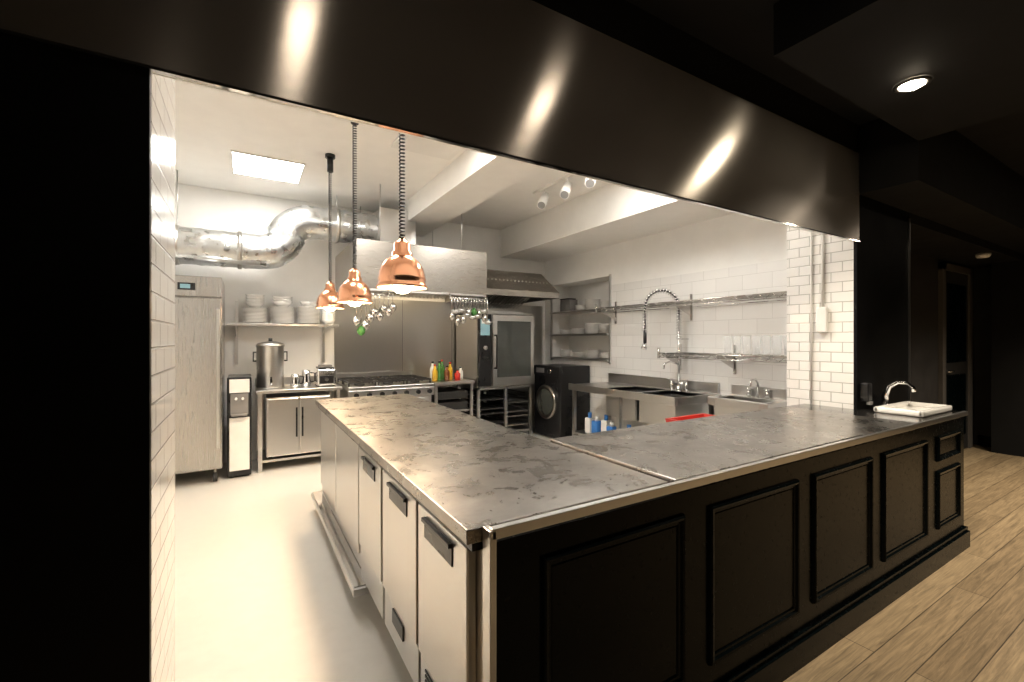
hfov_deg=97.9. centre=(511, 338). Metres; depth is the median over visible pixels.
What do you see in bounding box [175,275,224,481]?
fridge
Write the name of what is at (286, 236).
ventilation duct
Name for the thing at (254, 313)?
plate stack
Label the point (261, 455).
work table
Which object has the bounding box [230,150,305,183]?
led panel
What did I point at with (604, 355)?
plate stack
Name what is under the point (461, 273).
extractor hood
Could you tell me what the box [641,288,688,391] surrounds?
faucet
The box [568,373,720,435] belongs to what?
sink
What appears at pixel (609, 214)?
ceiling soffit
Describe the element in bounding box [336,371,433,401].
gas range
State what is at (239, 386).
water dispenser
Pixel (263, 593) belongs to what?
floor
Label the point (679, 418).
plastic tub
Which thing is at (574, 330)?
plate stack
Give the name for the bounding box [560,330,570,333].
plate stack
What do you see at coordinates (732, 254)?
wall
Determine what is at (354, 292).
heat lamp
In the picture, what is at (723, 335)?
glasses
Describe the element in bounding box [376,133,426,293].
heat lamp
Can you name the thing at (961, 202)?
ceiling
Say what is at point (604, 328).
plate stack
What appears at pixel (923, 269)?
wall
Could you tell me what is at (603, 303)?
plate stack
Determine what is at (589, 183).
track spotlights
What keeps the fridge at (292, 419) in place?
on the work table at (261, 455)
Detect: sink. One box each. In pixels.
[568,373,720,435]
[874,401,952,416]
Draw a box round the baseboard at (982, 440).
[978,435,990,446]
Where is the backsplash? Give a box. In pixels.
[334,299,541,426]
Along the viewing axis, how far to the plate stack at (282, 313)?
5.26 m
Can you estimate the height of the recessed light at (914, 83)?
0.023 m
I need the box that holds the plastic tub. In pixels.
[665,413,714,421]
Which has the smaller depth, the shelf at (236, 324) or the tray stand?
the shelf at (236, 324)
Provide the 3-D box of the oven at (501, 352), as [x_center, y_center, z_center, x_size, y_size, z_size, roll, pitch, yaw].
[-0.240,0.125,6.535,0.900,1.070,0.819,0,0,-31]
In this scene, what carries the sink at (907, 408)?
in the bar counter at (772, 536)
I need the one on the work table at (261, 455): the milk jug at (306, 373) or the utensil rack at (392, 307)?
the milk jug at (306, 373)
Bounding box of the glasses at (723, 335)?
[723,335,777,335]
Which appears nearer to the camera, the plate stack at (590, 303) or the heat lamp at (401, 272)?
the heat lamp at (401, 272)
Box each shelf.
[226,301,338,364]
[595,291,786,323]
[657,344,786,373]
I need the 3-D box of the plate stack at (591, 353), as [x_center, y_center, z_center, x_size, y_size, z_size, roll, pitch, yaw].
[1.217,0.221,6.730,0.240,0.127,0.240,0,0,-31]
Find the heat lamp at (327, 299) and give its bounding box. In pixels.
[315,153,344,310]
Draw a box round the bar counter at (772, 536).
[483,404,969,681]
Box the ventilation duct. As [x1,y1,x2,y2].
[175,170,415,268]
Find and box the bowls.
[321,309,334,323]
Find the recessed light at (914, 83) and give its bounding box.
[893,76,931,92]
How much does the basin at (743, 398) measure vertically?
1.070 m
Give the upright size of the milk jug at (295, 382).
0.150 m
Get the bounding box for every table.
[255,376,341,472]
[423,377,474,415]
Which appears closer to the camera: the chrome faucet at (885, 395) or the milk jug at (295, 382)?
the chrome faucet at (885, 395)
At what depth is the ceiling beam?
4.49 m
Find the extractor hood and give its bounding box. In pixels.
[335,184,486,302]
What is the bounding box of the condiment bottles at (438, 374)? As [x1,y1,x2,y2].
[430,360,462,380]
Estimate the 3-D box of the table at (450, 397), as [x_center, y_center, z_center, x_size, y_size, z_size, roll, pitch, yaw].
[-0.935,1.000,6.118,0.560,0.900,0.780,0,0,-31]
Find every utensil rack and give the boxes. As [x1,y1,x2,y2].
[352,290,396,335]
[449,293,491,325]
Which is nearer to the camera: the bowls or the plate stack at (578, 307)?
the bowls
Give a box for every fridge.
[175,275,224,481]
[265,391,329,457]
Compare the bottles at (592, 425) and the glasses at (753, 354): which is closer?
the glasses at (753, 354)
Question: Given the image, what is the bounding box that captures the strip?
[908,218,909,400]
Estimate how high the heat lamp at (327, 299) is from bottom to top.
1.478 m
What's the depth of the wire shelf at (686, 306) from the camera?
4.93 m
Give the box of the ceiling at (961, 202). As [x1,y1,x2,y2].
[774,0,1023,267]
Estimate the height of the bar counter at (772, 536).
0.948 m
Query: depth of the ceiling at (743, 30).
2.40 m
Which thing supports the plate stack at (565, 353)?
in the shelving at (585, 311)
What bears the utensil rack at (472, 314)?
attached to the extractor hood
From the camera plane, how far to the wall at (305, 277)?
5.47 m
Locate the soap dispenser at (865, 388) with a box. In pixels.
[860,383,872,404]
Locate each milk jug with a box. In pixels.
[290,374,303,386]
[301,370,314,386]
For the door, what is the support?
in the wall at (923, 269)
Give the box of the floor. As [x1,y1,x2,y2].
[175,426,1023,681]
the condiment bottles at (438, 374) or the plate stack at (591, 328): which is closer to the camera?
the condiment bottles at (438, 374)
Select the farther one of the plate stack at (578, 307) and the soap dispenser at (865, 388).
the plate stack at (578, 307)
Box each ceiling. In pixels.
[175,80,608,229]
[626,0,1023,176]
[774,0,1023,267]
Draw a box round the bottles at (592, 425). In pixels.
[585,412,630,432]
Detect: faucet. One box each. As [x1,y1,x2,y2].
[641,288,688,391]
[880,380,915,405]
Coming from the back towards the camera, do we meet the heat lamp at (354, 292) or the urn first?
the urn
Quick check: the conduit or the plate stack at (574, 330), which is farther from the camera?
the plate stack at (574, 330)
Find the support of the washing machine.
on the floor
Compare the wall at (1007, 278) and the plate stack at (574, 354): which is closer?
the wall at (1007, 278)
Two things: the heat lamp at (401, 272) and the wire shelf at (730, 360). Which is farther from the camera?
the wire shelf at (730, 360)
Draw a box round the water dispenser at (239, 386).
[227,374,251,477]
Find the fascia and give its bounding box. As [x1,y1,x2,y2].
[0,0,859,241]
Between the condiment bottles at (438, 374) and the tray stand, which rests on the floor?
the tray stand
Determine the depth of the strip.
3.69 m
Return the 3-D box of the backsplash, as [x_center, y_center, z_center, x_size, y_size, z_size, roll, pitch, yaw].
[-0.906,0.450,6.674,3.300,2.000,0.017,0,0,-31]
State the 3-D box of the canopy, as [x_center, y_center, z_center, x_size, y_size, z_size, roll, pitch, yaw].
[-0.121,-0.725,6.472,1.160,0.490,1.130,0,0,-31]
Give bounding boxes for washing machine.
[534,364,589,437]
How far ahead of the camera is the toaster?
5.25 m
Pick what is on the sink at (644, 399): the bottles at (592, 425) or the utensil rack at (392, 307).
the bottles at (592, 425)
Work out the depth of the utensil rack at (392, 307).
4.75 m
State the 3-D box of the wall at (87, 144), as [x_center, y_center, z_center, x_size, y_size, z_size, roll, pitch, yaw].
[-0.578,-0.145,1.667,8.720,3.190,0.485,0,0,-31]
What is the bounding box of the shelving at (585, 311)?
[550,274,610,363]
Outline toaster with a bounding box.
[314,364,335,386]
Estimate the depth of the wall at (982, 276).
6.06 m
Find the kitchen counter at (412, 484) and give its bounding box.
[311,394,667,681]
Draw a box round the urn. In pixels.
[253,338,287,388]
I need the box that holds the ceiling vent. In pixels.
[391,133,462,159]
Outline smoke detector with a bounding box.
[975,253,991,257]
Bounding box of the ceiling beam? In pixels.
[397,150,541,236]
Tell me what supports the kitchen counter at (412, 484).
on the floor
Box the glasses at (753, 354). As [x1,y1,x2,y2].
[725,353,786,355]
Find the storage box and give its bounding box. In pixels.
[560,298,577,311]
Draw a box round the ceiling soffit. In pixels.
[501,184,733,261]
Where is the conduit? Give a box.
[810,232,827,402]
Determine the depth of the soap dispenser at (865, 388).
3.21 m
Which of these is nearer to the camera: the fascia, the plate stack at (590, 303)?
the fascia
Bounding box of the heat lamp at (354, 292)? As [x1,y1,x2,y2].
[336,122,372,306]
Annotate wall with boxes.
[0,0,907,681]
[175,183,544,462]
[545,214,786,428]
[910,253,973,444]
[974,267,990,444]
[991,260,1023,456]
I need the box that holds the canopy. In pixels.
[458,269,558,308]
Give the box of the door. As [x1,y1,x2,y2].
[938,262,972,447]
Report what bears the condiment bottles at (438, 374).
on the table at (450, 397)
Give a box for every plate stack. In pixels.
[242,294,267,322]
[270,296,294,323]
[296,301,319,323]
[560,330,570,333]
[560,350,571,356]
[570,328,584,333]
[570,352,584,356]
[575,305,585,309]
[584,323,600,333]
[585,299,600,308]
[585,349,600,357]
[598,323,608,333]
[599,301,608,307]
[599,352,608,358]
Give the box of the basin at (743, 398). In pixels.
[707,378,786,414]
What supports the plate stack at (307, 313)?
in the shelf at (236, 324)
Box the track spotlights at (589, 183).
[533,174,595,208]
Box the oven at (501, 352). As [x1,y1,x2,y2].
[456,310,533,387]
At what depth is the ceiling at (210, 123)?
4.37 m
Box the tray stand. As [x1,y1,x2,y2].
[457,384,531,435]
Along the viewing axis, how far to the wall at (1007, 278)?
5.59 m

